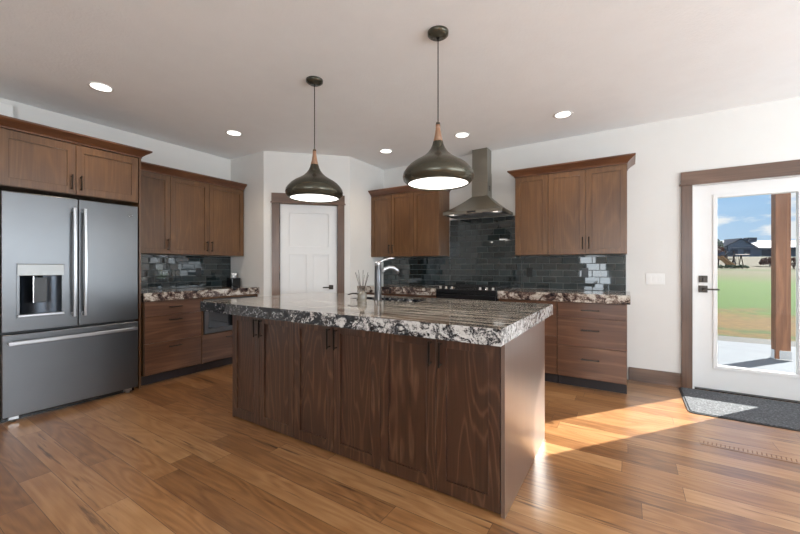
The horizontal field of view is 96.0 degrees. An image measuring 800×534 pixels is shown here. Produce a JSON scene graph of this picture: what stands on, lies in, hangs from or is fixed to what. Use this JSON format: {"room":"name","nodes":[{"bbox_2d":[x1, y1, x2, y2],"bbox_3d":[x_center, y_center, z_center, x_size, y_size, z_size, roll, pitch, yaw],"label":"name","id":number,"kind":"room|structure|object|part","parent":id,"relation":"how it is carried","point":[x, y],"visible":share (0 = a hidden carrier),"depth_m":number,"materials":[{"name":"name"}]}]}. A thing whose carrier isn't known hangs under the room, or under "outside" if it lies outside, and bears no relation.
{"room":"kitchen","nodes":[
{"label":"kitchen","id":0,"kind":"room"},
{"bbox_2d":[0,98,230,289],"bbox_3d":[-4.149,-0.150,2.485,0.150,2.740,7.450,0,0,32],"label":"wall","id":1,"kind":"structure","parent":0,"point":[166,154],"depth_m":4.19,"materials":[{"name":"paint"}]},
{"bbox_2d":[0,103,12,116],"bbox_3d":[-3.576,-1.395,3.205,0.045,0.140,0.180,0,0,32],"label":"door chime","id":2,"kind":"object","parent":1,"relation":"attached to","point":[5,109],"visible":0.55,"depth_m":3.23,"materials":[{"name":"white plastic"}]},
{"bbox_2d":[141,170,169,254],"bbox_3d":[-2.858,-0.595,4.040,0.366,0.894,0.389,0,0,32],"label":"upper cabinet","id":3,"kind":"object","parent":1,"relation":"attached to","point":[155,188],"visible":0.56,"depth_m":4.00,"materials":[{"name":"brown wood"}]},
{"bbox_2d":[141,254,230,289],"bbox_3d":[-2.757,0.059,4.527,0.012,0.410,1.346,0,0,32],"label":"tile backsplash","id":4,"kind":"structure","parent":1,"relation":"attached to","point":[157,271],"depth_m":4.54,"materials":[{"name":"grey tile"}]},
{"bbox_2d":[196,268,200,276],"bbox_3d":[-2.633,0.070,4.703,0.008,0.114,0.070,0,0,32],"label":"wall outlet","id":5,"kind":"object","parent":4,"relation":"attached to","point":[198,270],"visible":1,"depth_m":4.70,"materials":[{"name":"black plastic"}]},
{"bbox_2d":[159,176,243,256],"bbox_3d":[-2.504,-0.595,4.596,0.366,0.894,0.930,0,0,32],"label":"upper cabinet","id":6,"kind":"object","parent":1,"relation":"attached to","point":[206,219],"visible":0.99,"depth_m":4.47,"materials":[{"name":"brown wood"}]},
{"bbox_3d":[-2.516,-0.595,4.319,0.020,0.891,0.447,0,0,32],"label":"door","id":7,"kind":"part","parent":6,"relation":"part of","materials":[{"name":"brown wood"}]},
{"bbox_3d":[-2.267,-0.595,4.712,0.020,0.891,0.477,0,0,32],"label":"door","id":8,"kind":"part","parent":6,"relation":"part of","materials":[{"name":"brown wood"}]},
{"bbox_2d":[231,151,263,296],"bbox_3d":[-2.061,-0.150,4.955,0.730,2.740,0.120,0,0,32],"label":"wall","id":9,"kind":"structure","parent":0,"point":[248,169],"depth_m":4.83,"materials":[{"name":"paint"}]},
{"bbox_2d":[264,151,349,295],"bbox_3d":[-1.249,-0.150,4.890,1.124,2.740,0.120,0,0,-13],"label":"wall","id":10,"kind":"structure","parent":0,"point":[280,168],"depth_m":4.79,"materials":[{"name":"paint"}]},
{"bbox_2d":[279,204,336,294],"bbox_3d":[-1.229,0.186,4.837,0.761,2.043,0.103,0,0,-13],"label":"door","id":11,"kind":"structure","parent":10,"relation":"in","point":[308,233],"depth_m":4.86,"materials":[{"name":"white wood"}]},
{"bbox_2d":[270,193,345,295],"bbox_3d":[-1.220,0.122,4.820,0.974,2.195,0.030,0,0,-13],"label":"trim","id":12,"kind":"structure","parent":10,"relation":"attached to","point":[276,198],"depth_m":4.74,"materials":[{"name":"brown wood"}]},
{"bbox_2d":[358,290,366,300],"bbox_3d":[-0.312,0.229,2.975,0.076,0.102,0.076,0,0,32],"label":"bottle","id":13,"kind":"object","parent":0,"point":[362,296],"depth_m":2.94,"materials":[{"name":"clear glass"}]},
{"bbox_2d":[350,157,383,292],"bbox_3d":[-0.482,-0.150,5.390,0.120,2.740,0.955,0,0,32],"label":"wall","id":14,"kind":"structure","parent":0,"point":[364,177],"depth_m":5.17,"materials":[{"name":"paint"}]},
{"bbox_2d":[0,0,799,169],"bbox_3d":[0.044,-1.570,0.499,9.460,0.100,8.690,0,0,32],"label":"ceiling","id":15,"kind":"structure","parent":0,"point":[184,73],"depth_m":2.73,"materials":[{"name":"paint"}]},
{"bbox_2d":[87,82,113,92],"bbox_3d":[-2.524,-1.517,3.040,0.176,0.006,0.176,0,0,32],"label":"recessed light","id":16,"kind":"object","parent":15,"relation":"in","point":[98,86],"visible":1,"depth_m":3.04,"materials":[{"name":"white plastic"}]},
{"bbox_2d":[225,130,241,135],"bbox_3d":[-1.883,-1.517,4.084,0.176,0.006,0.176,0,0,32],"label":"recessed light","id":17,"kind":"object","parent":15,"relation":"in","point":[229,132],"visible":1,"depth_m":4.09,"materials":[{"name":"white plastic"}]},
{"bbox_2d":[285,76,342,202],"bbox_3d":[-0.695,-1.037,2.928,0.458,0.964,0.458,0,0,32],"label":"pendant lamp","id":18,"kind":"object","parent":15,"relation":"hanging from","point":[313,186],"visible":1,"depth_m":2.82,"materials":[{"name":"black metal"}]},
{"bbox_3d":[-0.695,-0.693,2.928,0.458,0.276,0.458,0,0,32],"label":"lamp shade","id":19,"kind":"part","parent":18,"relation":"part of","materials":[{"name":"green metal"}]},
{"bbox_2d":[290,194,337,201],"bbox_3d":[-0.695,-0.567,2.928,0.391,0.006,0.391,0,0,32],"label":"diffuser","id":20,"kind":"object","parent":18,"relation":"attached to","point":[297,197],"depth_m":2.92,"materials":[{"name":"white"}]},
{"bbox_3d":[-0.695,-1.214,2.928,0.006,0.544,0.006,0,0,10],"label":"cord","id":21,"kind":"part","parent":18,"relation":"part of","materials":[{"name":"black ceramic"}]},
{"bbox_2d":[379,149,392,152],"bbox_3d":[-0.184,-1.517,4.718,0.176,0.006,0.176,0,0,32],"label":"recessed light","id":22,"kind":"object","parent":15,"relation":"in","point":[381,150],"visible":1,"depth_m":4.72,"materials":[{"name":"white plastic"}]},
{"bbox_2d":[403,25,473,190],"bbox_3d":[0.246,-1.027,2.331,0.458,0.984,0.458,0,0,32],"label":"pendant lamp","id":23,"kind":"object","parent":15,"relation":"hanging from","point":[438,169],"visible":1,"depth_m":2.23,"materials":[{"name":"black metal"}]},
{"bbox_3d":[0.246,-0.673,2.331,0.458,0.276,0.458,0,0,32],"label":"lamp shade","id":24,"kind":"part","parent":23,"relation":"part of","materials":[{"name":"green metal"}]},
{"bbox_2d":[409,177,467,188],"bbox_3d":[0.246,-0.547,2.331,0.391,0.006,0.391,0,0,32],"label":"diffuser","id":25,"kind":"object","parent":23,"relation":"attached to","point":[414,182],"depth_m":2.32,"materials":[{"name":"white"}]},
{"bbox_3d":[0.246,-1.204,2.331,0.006,0.564,0.006,0,0,-35],"label":"cord","id":26,"kind":"part","parent":23,"relation":"part of","materials":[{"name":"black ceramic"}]},
{"bbox_2d":[454,132,469,137],"bbox_3d":[0.715,-1.517,4.146,0.176,0.006,0.176,0,0,32],"label":"recessed light","id":27,"kind":"object","parent":15,"relation":"in","point":[461,134],"visible":1,"depth_m":4.15,"materials":[{"name":"white plastic"}]},
{"bbox_2d":[553,111,572,118],"bbox_3d":[1.625,-1.517,3.588,0.176,0.006,0.176,0,0,32],"label":"recessed light","id":28,"kind":"object","parent":15,"relation":"in","point":[563,114],"visible":1,"depth_m":3.58,"materials":[{"name":"white plastic"}]},
{"bbox_2d":[0,364,799,533],"bbox_3d":[0.004,1.245,0.436,9.460,0.050,8.540,0,0,32],"label":"floor","id":29,"kind":"structure","parent":0,"point":[169,456],"depth_m":2.12,"materials":[{"name":"brown wood"}]},
{"bbox_2d":[0,190,137,422],"bbox_3d":[-3.067,0.314,3.308,0.736,1.812,0.912,0,0,32],"label":"refrigerator","id":30,"kind":"object","parent":29,"relation":"on","point":[69,267],"visible":1,"depth_m":3.06,"materials":[{"name":"metal"}]},
{"bbox_3d":[-2.960,0.180,2.943,0.032,0.220,0.061,0,0,32],"label":"spout","id":31,"kind":"part","parent":30,"relation":"part of","materials":[{"name":"metal"}]},
{"bbox_3d":[-2.964,-0.042,2.971,0.070,1.100,0.453,0,0,32],"label":"door","id":32,"kind":"part","parent":30,"relation":"part of","materials":[{"name":"metal"}]},
{"bbox_3d":[-2.935,0.191,2.946,0.006,0.434,0.286,0,0,32],"label":"dispenser frame","id":33,"kind":"part","parent":30,"relation":"part of","materials":[{"name":"metal"}]},
{"bbox_3d":[-2.930,0.024,2.943,0.006,0.092,0.278,0,0,32],"label":"control panel","id":34,"kind":"part","parent":30,"relation":"part of","materials":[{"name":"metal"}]},
{"bbox_3d":[-2.841,0.851,3.165,0.070,0.642,0.912,0,0,32],"label":"freezer drawer","id":35,"kind":"part","parent":30,"relation":"part of","materials":[{"name":"metal"}]},
{"bbox_3d":[-2.803,-0.043,3.098,0.066,0.935,0.024,0,0,32],"label":"handle","id":36,"kind":"part","parent":30,"relation":"part of","materials":[{"name":"metal"}]},
{"bbox_3d":[-2.765,-0.043,3.159,0.066,0.935,0.024,0,0,32],"label":"handle","id":37,"kind":"part","parent":30,"relation":"part of","materials":[{"name":"metal"}]},
{"bbox_3d":[-2.718,-0.039,3.359,0.070,1.106,0.453,0,0,32],"label":"door","id":38,"kind":"part","parent":30,"relation":"part of","materials":[{"name":"metal"}]},
{"bbox_2d":[0,128,140,388],"bbox_3d":[-3.121,0.064,3.353,0.656,2.312,1.008,0,0,32],"label":"tall cabinet","id":39,"kind":"object","parent":29,"relation":"on","point":[32,164],"visible":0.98,"depth_m":3.19,"materials":[{"name":"brown wood"}]},
{"bbox_3d":[-3.010,-0.866,3.000,0.020,0.439,0.470,0,0,32],"label":"door","id":40,"kind":"part","parent":39,"relation":"part of","materials":[{"name":"brown wood"}]},
{"bbox_3d":[-2.843,-0.745,3.213,0.036,0.128,0.011,0,0,32],"label":"handle","id":41,"kind":"part","parent":39,"relation":"part of","materials":[{"name":"brown metal"}]},
{"bbox_3d":[-2.754,-0.866,3.403,0.020,0.439,0.478,0,0,32],"label":"door","id":42,"kind":"part","parent":39,"relation":"part of","materials":[{"name":"brown wood"}]},
{"bbox_2d":[0,114,246,190],"bbox_3d":[-2.766,-1.107,3.881,0.690,0.128,2.425,0,0,32],"label":"crown molding","id":43,"kind":"structure","parent":39,"relation":"attached to","point":[6,122],"depth_m":3.35,"materials":[{"name":"brown wood"}]},
{"bbox_3d":[-2.871,0.064,3.781,0.620,2.312,0.018,0,0,32],"label":"panel","id":44,"kind":"part","parent":39,"relation":"part of","materials":[{"name":"brown wood"}]},
{"bbox_2d":[141,298,200,385],"bbox_3d":[-2.677,0.786,4.045,0.646,0.868,0.582,0,0,32],"label":"base cabinet","id":45,"kind":"object","parent":29,"relation":"on","point":[170,329],"visible":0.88,"depth_m":3.85,"materials":[{"name":"brown wood"}]},
{"bbox_3d":[-2.442,0.947,3.896,0.019,0.314,0.575,0,0,32],"label":"drawer","id":46,"kind":"part","parent":45,"relation":"part of","materials":[{"name":"brown wood"}]},
{"bbox_3d":[-2.442,0.648,3.896,0.019,0.277,0.575,0,0,32],"label":"drawer","id":47,"kind":"part","parent":45,"relation":"part of","materials":[{"name":"brown wood"}]},
{"bbox_3d":[-2.442,0.432,3.896,0.019,0.149,0.575,0,0,32],"label":"drawer","id":48,"kind":"part","parent":45,"relation":"part of","materials":[{"name":"brown wood"}]},
{"bbox_2d":[141,286,258,301],"bbox_3d":[-2.489,0.308,4.357,0.647,0.086,1.346,0,0,32],"label":"countertop","id":49,"kind":"structure","parent":45,"relation":"on","point":[216,291],"depth_m":4.12,"materials":[{"name":"stone"}]},
{"bbox_2d":[227,273,240,286],"bbox_3d":[-2.246,0.173,4.860,0.124,0.184,0.124,0,0,32],"label":"tissue box","id":50,"kind":"object","parent":49,"relation":"on","point":[233,281],"visible":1,"depth_m":4.83,"materials":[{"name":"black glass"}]},
{"bbox_2d":[198,294,256,371],"bbox_3d":[-2.322,0.786,4.603,0.646,0.868,0.736,0,0,32],"label":"base cabinet","id":51,"kind":"object","parent":29,"relation":"on","point":[217,347],"visible":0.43,"depth_m":4.30,"materials":[{"name":"brown wood"}]},
{"bbox_3d":[-2.088,0.946,4.454,0.019,0.319,0.728,0,0,32],"label":"drawer","id":52,"kind":"part","parent":51,"relation":"part of","materials":[{"name":"brown wood"}]},
{"bbox_2d":[203,296,255,333],"bbox_3d":[-2.306,0.579,4.592,0.565,0.402,0.692,0,0,32],"label":"microwave oven","id":53,"kind":"object","parent":51,"relation":"in","point":[213,322],"visible":0.34,"depth_m":4.29,"materials":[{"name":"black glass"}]},
{"bbox_3d":[-2.085,0.616,4.452,0.043,0.321,0.688,0,0,32],"label":"door","id":54,"kind":"part","parent":53,"relation":"part of","materials":[{"name":"glass"}]},
{"bbox_3d":[-2.090,0.414,4.455,0.032,0.072,0.688,0,0,32],"label":"control panel","id":55,"kind":"part","parent":53,"relation":"part of","materials":[{"name":"metal"}]},
{"bbox_2d":[366,292,395,295],"bbox_3d":[-0.166,0.786,5.183,0.634,0.868,0.646,0,0,32],"label":"base cabinet","id":56,"kind":"object","parent":29,"relation":"on","point":[367,293],"visible":0.02,"depth_m":4.86,"materials":[{"name":"brown wood"}]},
{"bbox_2d":[357,284,444,295],"bbox_3d":[0.092,0.308,5.026,1.238,0.086,0.653,0,0,32],"label":"countertop","id":57,"kind":"structure","parent":56,"relation":"on","point":[386,288],"depth_m":4.73,"materials":[{"name":"stone"}]},
{"bbox_2d":[233,315,544,518],"bbox_3d":[-0.176,0.790,2.738,2.222,0.860,1.016,0,0,32],"label":"kitchen island","id":58,"kind":"object","parent":29,"relation":"on","point":[463,421],"visible":0.85,"depth_m":2.12,"materials":[{"name":"brown wood"}]},
{"bbox_3d":[-1.214,0.785,2.848,0.340,0.846,0.022,0,0,32],"label":"door","id":59,"kind":"part","parent":58,"relation":"part of","materials":[{"name":"brown wood"}]},
{"bbox_3d":[-0.906,0.785,2.653,0.381,0.846,0.022,0,0,32],"label":"door","id":60,"kind":"part","parent":58,"relation":"part of","materials":[{"name":"brown wood"}]},
{"bbox_3d":[-0.586,0.785,2.450,0.369,0.846,0.022,0,0,32],"label":"door","id":61,"kind":"part","parent":58,"relation":"part of","materials":[{"name":"brown wood"}]},
{"bbox_3d":[-0.469,0.465,2.343,0.011,0.135,0.036,0,0,32],"label":"handle","id":62,"kind":"part","parent":58,"relation":"part of","materials":[{"name":"brown metal"}]},
{"bbox_3d":[-0.418,0.465,2.311,0.011,0.135,0.036,0,0,32],"label":"handle","id":63,"kind":"part","parent":58,"relation":"part of","materials":[{"name":"brown metal"}]},
{"bbox_3d":[-0.271,0.785,2.250,0.369,0.846,0.022,0,0,32],"label":"door","id":64,"kind":"part","parent":58,"relation":"part of","materials":[{"name":"brown wood"}]},
{"bbox_2d":[200,292,552,346],"bbox_3d":[-0.238,0.319,2.829,2.467,0.078,1.308,0,0,32],"label":"island countertop","id":65,"kind":"structure","parent":58,"relation":"on","point":[492,323],"depth_m":2.29,"materials":[{"name":"stone"}]},
{"bbox_2d":[355,270,368,300],"bbox_3d":[-0.314,0.152,2.974,0.111,0.256,0.110,0,0,32],"label":"reed diffuser","id":66,"kind":"object","parent":65,"relation":"on","point":[362,296],"visible":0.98,"depth_m":2.95,"materials":[{"name":"clear glass"}]},
{"bbox_2d":[374,257,399,300],"bbox_3d":[-0.104,0.100,3.016,0.243,0.361,0.073,0,0,-24],"label":"faucet","id":67,"kind":"object","parent":65,"relation":"on","point":[378,271],"visible":1,"depth_m":2.96,"materials":[{"name":"grey metal"}]},
{"bbox_3d":[-0.127,-0.048,2.987,0.164,0.065,0.053,0,0,-5],"label":"lever","id":68,"kind":"part","parent":67,"relation":"part of","materials":[{"name":"metal"}]},
{"bbox_3d":[-0.090,0.027,3.033,0.205,0.082,0.034,0,0,-31],"label":"spout","id":69,"kind":"part","parent":67,"relation":"part of","materials":[{"name":"metal"}]},
{"bbox_3d":[0.043,0.785,2.050,0.367,0.846,0.022,0,0,32],"label":"door","id":70,"kind":"part","parent":58,"relation":"part of","materials":[{"name":"brown wood"}]},
{"bbox_3d":[0.160,0.465,1.944,0.011,0.135,0.036,0,0,32],"label":"handle","id":71,"kind":"part","parent":58,"relation":"part of","materials":[{"name":"brown metal"}]},
{"bbox_3d":[0.210,0.465,1.912,0.011,0.135,0.036,0,0,32],"label":"handle","id":72,"kind":"part","parent":58,"relation":"part of","materials":[{"name":"brown metal"}]},
{"bbox_3d":[0.347,0.785,1.857,0.346,0.846,0.022,0,0,32],"label":"door","id":73,"kind":"part","parent":58,"relation":"part of","materials":[{"name":"brown wood"}]},
{"bbox_3d":[0.762,0.790,2.162,0.020,0.860,0.982,0,0,32],"label":"panel","id":74,"kind":"part","parent":58,"relation":"part of","materials":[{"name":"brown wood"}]},
{"bbox_2d":[396,294,435,297],"bbox_3d":[0.355,0.786,4.852,0.600,0.868,0.646,0,0,32],"label":"base cabinet","id":75,"kind":"object","parent":29,"relation":"on","point":[406,295],"visible":0.02,"depth_m":4.60,"materials":[{"name":"brown wood"}]},
{"bbox_2d":[436,284,509,300],"bbox_3d":[0.912,0.716,4.448,0.751,0.968,0.722,0,0,32],"label":"range","id":76,"kind":"object","parent":29,"relation":"on","point":[456,291],"visible":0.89,"depth_m":4.23,"materials":[{"name":"black metal"}]},
{"bbox_3d":[0.761,0.366,4.212,0.732,0.087,0.048,0,0,32],"label":"control panel","id":77,"kind":"part","parent":76,"relation":"part of","materials":[{"name":"black ceramic"}]},
{"bbox_2d":[436,287,509,295],"bbox_3d":[0.931,0.291,4.478,0.750,0.058,0.650,0,0,32],"label":"cooktop","id":78,"kind":"object","parent":76,"relation":"in","point":[447,291],"depth_m":4.22,"materials":[{"name":"black metal"}]},
{"bbox_2d":[499,299,557,382],"bbox_3d":[1.515,0.786,4.116,0.604,0.868,0.646,0,0,32],"label":"base cabinet","id":79,"kind":"object","parent":29,"relation":"on","point":[551,375],"visible":0.27,"depth_m":3.75,"materials":[{"name":"brown wood"}]},
{"bbox_3d":[1.367,0.535,3.881,0.601,0.356,0.019,0,0,32],"label":"drawer","id":80,"kind":"part","parent":79,"relation":"part of","materials":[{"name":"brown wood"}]},
{"bbox_3d":[1.367,0.910,3.881,0.601,0.387,0.019,0,0,32],"label":"drawer","id":81,"kind":"part","parent":79,"relation":"part of","materials":[{"name":"brown wood"}]},
{"bbox_2d":[557,301,626,393],"bbox_3d":[2.030,0.786,3.790,0.610,0.868,0.646,0,0,32],"label":"base cabinet","id":82,"kind":"object","parent":29,"relation":"on","point":[591,337],"visible":0.89,"depth_m":3.54,"materials":[{"name":"brown wood"}]},
{"bbox_2d":[498,288,630,304],"bbox_3d":[1.787,0.308,3.950,1.248,0.086,0.653,0,0,32],"label":"countertop","id":83,"kind":"structure","parent":82,"relation":"on","point":[584,296],"depth_m":3.71,"materials":[{"name":"stone"}]},
{"bbox_3d":[1.880,0.951,3.556,0.601,0.306,0.019,0,0,32],"label":"drawer","id":84,"kind":"part","parent":82,"relation":"part of","materials":[{"name":"brown wood"}]},
{"bbox_3d":[1.880,0.652,3.556,0.601,0.285,0.019,0,0,32],"label":"drawer","id":85,"kind":"part","parent":82,"relation":"part of","materials":[{"name":"brown wood"}]},
{"bbox_3d":[1.880,0.432,3.556,0.601,0.149,0.019,0,0,32],"label":"drawer","id":86,"kind":"part","parent":82,"relation":"part of","materials":[{"name":"brown wood"}]},
{"bbox_2d":[679,387,799,431],"bbox_3d":[3.123,1.214,3.012,1.195,0.010,0.757,0,0,32],"label":"door mat","id":87,"kind":"object","parent":29,"relation":"on","point":[766,412],"visible":1,"depth_m":3.08,"materials":[{"name":"gray carpet fiber"},{"name":"black rubber"}]},
{"bbox_2d":[699,439,799,463],"bbox_3d":[2.347,1.218,2.354,0.600,0.002,0.090,0,0,32],"label":"floor vent","id":88,"kind":"object","parent":29,"relation":"in","point":[703,442],"visible":1,"depth_m":2.38,"materials":[{"name":"brown wood"}]},
{"bbox_2d":[384,97,799,378],"bbox_3d":[2.965,-0.150,3.679,7.535,2.740,0.150,0,0,32],"label":"wall","id":89,"kind":"structure","parent":0,"point":[768,132],"depth_m":3.76,"materials":[{"name":"paint"}]},
{"bbox_2d":[371,192,417,257],"bbox_3d":[-0.045,-0.595,5.284,0.729,0.894,0.366,0,0,32],"label":"upper cabinet","id":90,"kind":"object","parent":89,"relation":"attached to","point":[391,215],"visible":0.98,"depth_m":5.15,"materials":[{"name":"brown wood"}]},
{"bbox_3d":[-0.274,-0.595,5.265,0.361,0.891,0.020,0,0,32],"label":"door","id":91,"kind":"part","parent":90,"relation":"part of","materials":[{"name":"brown wood"}]},
{"bbox_3d":[0.034,-0.595,5.070,0.362,0.891,0.020,0,0,32],"label":"door","id":92,"kind":"part","parent":90,"relation":"part of","materials":[{"name":"brown wood"}]},
{"bbox_2d":[368,185,450,196],"bbox_3d":[0.142,-1.082,5.145,1.194,0.078,0.400,0,0,32],"label":"crown molding","id":93,"kind":"structure","parent":90,"relation":"attached to","point":[400,189],"depth_m":5.11,"materials":[{"name":"brown wood"}]},
{"bbox_2d":[413,190,448,256],"bbox_3d":[0.437,-0.595,4.998,0.392,0.894,0.332,0,0,32],"label":"upper cabinet","id":94,"kind":"object","parent":89,"relation":"attached to","point":[430,227],"visible":0.88,"depth_m":4.87,"materials":[{"name":"brown wood"}]},
{"bbox_2d":[443,148,512,219],"bbox_3d":[0.988,-1.085,4.571,0.760,0.867,0.459,0,0,32],"label":"range hood","id":95,"kind":"object","parent":89,"relation":"attached to","point":[481,204],"visible":0.96,"depth_m":4.59,"materials":[{"name":"metal"}]},
{"bbox_2d":[383,216,625,290],"bbox_3d":[1.097,-0.193,4.768,3.211,0.914,0.012,0,0,32],"label":"tile backsplash","id":96,"kind":"structure","parent":89,"relation":"attached to","point":[482,250],"depth_m":4.66,"materials":[{"name":"grey tile"}]},
{"bbox_2d":[527,268,532,276],"bbox_3d":[1.597,0.065,4.439,0.070,0.114,0.008,0,0,32],"label":"wall outlet","id":97,"kind":"object","parent":96,"relation":"attached to","point":[529,270],"visible":1,"depth_m":4.43,"materials":[{"name":"black plastic"}]},
{"bbox_2d":[581,268,587,277],"bbox_3d":[2.112,0.065,4.112,0.070,0.114,0.008,0,0,32],"label":"wall outlet","id":98,"kind":"object","parent":96,"relation":"attached to","point":[584,271],"visible":1,"depth_m":4.11,"materials":[{"name":"black plastic"}]},
{"bbox_2d":[515,174,551,255],"bbox_3d":[1.591,-0.589,4.266,0.364,0.906,0.332,0,0,32],"label":"upper cabinet","id":99,"kind":"object","parent":89,"relation":"attached to","point":[531,192],"visible":0.96,"depth_m":4.13,"materials":[{"name":"brown wood"}]},
{"bbox_2d":[548,164,626,255],"bbox_3d":[2.052,-0.589,3.953,0.748,0.906,0.366,0,0,32],"label":"upper cabinet","id":100,"kind":"object","parent":89,"relation":"attached to","point":[587,208],"visible":1,"depth_m":3.81,"materials":[{"name":"brown wood"}]},
{"bbox_3d":[1.821,-0.589,3.936,0.374,0.903,0.020,0,0,32],"label":"door","id":101,"kind":"part","parent":100,"relation":"part of","materials":[{"name":"brown wood"}]},
{"bbox_2d":[507,153,635,177],"bbox_3d":[1.889,-1.082,4.036,1.258,0.078,0.400,0,0,32],"label":"crown molding","id":102,"kind":"structure","parent":100,"relation":"attached to","point":[629,159],"depth_m":3.84,"materials":[{"name":"brown wood"}]},
{"bbox_3d":[2.137,-0.589,3.735,0.368,0.903,0.020,0,0,32],"label":"door","id":103,"kind":"part","parent":100,"relation":"part of","materials":[{"name":"brown wood"}]},
{"bbox_2d":[628,367,680,386],"bbox_3d":[2.662,1.150,3.772,0.452,0.140,0.018,0,0,32],"label":"baseboard","id":104,"kind":"structure","parent":89,"relation":"attached to","point":[634,374],"depth_m":3.76,"materials":[{"name":"brown wood"}]},
{"bbox_2d":[646,274,664,284],"bbox_3d":[2.672,0.126,3.771,0.162,0.114,0.008,0,0,32],"label":"light switch","id":105,"kind":"object","parent":89,"relation":"attached to","point":[659,279],"visible":1,"depth_m":3.77,"materials":[{"name":"white plastic"}]},
{"bbox_2d":[679,159,799,388],"bbox_3d":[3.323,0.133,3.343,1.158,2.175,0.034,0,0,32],"label":"trim","id":106,"kind":"structure","parent":89,"relation":"attached to","point":[791,167],"depth_m":3.60,"materials":[{"name":"brown wood"}]},
{"bbox_2d":[694,177,799,400],"bbox_3d":[3.354,0.197,3.391,0.910,2.023,0.122,0,0,32],"label":"door","id":107,"kind":"structure","parent":89,"relation":"in","point":[707,374],"depth_m":3.55,"materials":[{"name":"white wood"}]},
{"bbox_3d":[3.047,0.220,3.552,0.151,0.068,0.066,0,0,32],"label":"handle","id":108,"kind":"part","parent":107,"relation":"part of","materials":[{"name":"brown metal"}]},
{"bbox_2d":[694,386,799,403],"bbox_3d":[3.387,1.230,3.443,0.940,0.040,0.195,0,0,32],"label":"threshold","id":109,"kind":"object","parent":89,"relation":"attached to","point":[699,388],"depth_m":3.40,"materials":[{"name":"black metal"}]},
{"bbox_2d":[717,340,795,372],"bbox_3d":[6.852,1.320,3.332,20.000,0.100,3.430,0,0,32],"label":"patio","id":110,"kind":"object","parent":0,"point":[736,354],"depth_m":5.05,"materials":[{"name":"concrete"}]},
{"bbox_2d":[770,193,791,361],"bbox_3d":[5.224,-0.380,4.938,0.170,3.300,0.173,0,0,28],"label":"porch post","id":111,"kind":"object","parent":110,"relation":"on","point":[780,203],"visible":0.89,"depth_m":4.88,"materials":[{"name":"brown wood"}]},
{"bbox_3d":[5.224,1.202,4.938,0.170,0.135,0.173,0,0,28],"label":"post","id":112,"kind":"part","parent":111,"relation":"part of","materials":[{"name":"metal"}]},
{"bbox_2d":[717,335,795,346],"bbox_3d":[7.972,1.335,5.097,20.000,0.090,0.750,0,0,32],"label":"gravel","id":113,"kind":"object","parent":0,"point":[719,338],"depth_m":6.32,"materials":[{"name":"grey gravel"}]},
{"bbox_2d":[717,257,795,340],"bbox_3d":[104.643,-1.350,58.513,234.000,5.459,193.050,0,0,32],"label":"lawn","id":114,"kind":"structure","parent":0,"point":[744,295],"depth_m":13.16,"materials":[{"name":"green plant"}]},
{"bbox_2d":[717,239,724,252],"bbox_3d":[78.736,-4.691,89.979,3.709,5.286,3.876,0,0,32],"label":"tree","id":115,"kind":"object","parent":114,"relation":"on","point":[718,241],"visible":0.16,"depth_m":89.14,"materials":[{"name":"green plant"}]},
{"bbox_2d":[717,246,727,259],"bbox_3d":[44.213,-1.558,49.972,2.134,2.803,2.147,0,0,32],"label":"tree","id":116,"kind":"object","parent":114,"relation":"on","point":[719,247],"visible":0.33,"depth_m":49.73,"materials":[{"name":"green plant"}]},
{"bbox_2d":[724,265,736,268],"bbox_3d":[36.712,0.007,40.002,1.150,0.580,1.218,0,0,32],"label":"shrub","id":117,"kind":"object","parent":114,"relation":"on","point":[725,266],"visible":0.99,"depth_m":39.77,"materials":[{"name":"green plant"}]},
{"bbox_2d":[717,251,749,264],"bbox_3d":[40.773,-0.965,44.127,4.850,2.020,2.045,0,0,0],"label":"playset","id":118,"kind":"object","parent":114,"relation":"on","point":[725,260],"visible":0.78,"depth_m":43.97},
{"bbox_3d":[41.998,-0.770,44.506,2.400,1.630,1.288,0,0,0],"label":"swing frame","id":119,"kind":"part","parent":118,"relation":"part of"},
{"bbox_2d":[737,264,749,268],"bbox_3d":[38.040,-0.011,40.004,1.126,0.616,1.108,0,0,-33],"label":"shrub","id":120,"kind":"object","parent":114,"relation":"on","point":[740,265],"visible":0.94,"depth_m":39.84,"materials":[{"name":"green plant"}]},
{"bbox_2d":[717,237,795,256],"bbox_3d":[122.781,-6.530,124.415,35.600,7.300,12.800,0,0,0],"label":"house","id":121,"kind":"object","parent":114,"relation":"on","point":[752,246],"visible":0.52,"depth_m":120.51,"materials":[{"name":"blue"}]},
{"bbox_2d":[759,257,770,265],"bbox_3d":[47.334,-0.672,46.001,2.307,1.410,2.329,0,0,32],"label":"shrub","id":122,"kind":"object","parent":114,"relation":"on","point":[764,261],"visible":0.59,"depth_m":45.89,"materials":[{"name":"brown plant"}]},
{"bbox_2d":[791,257,795,268],"bbox_3d":[43.806,-0.426,40.029,1.922,1.446,1.916,0,0,32],"label":"shrub","id":123,"kind":"object","parent":114,"relation":"on","point":[793,259],"visible":0.38,"depth_m":39.71,"materials":[{"name":"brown plant"}]}
]}

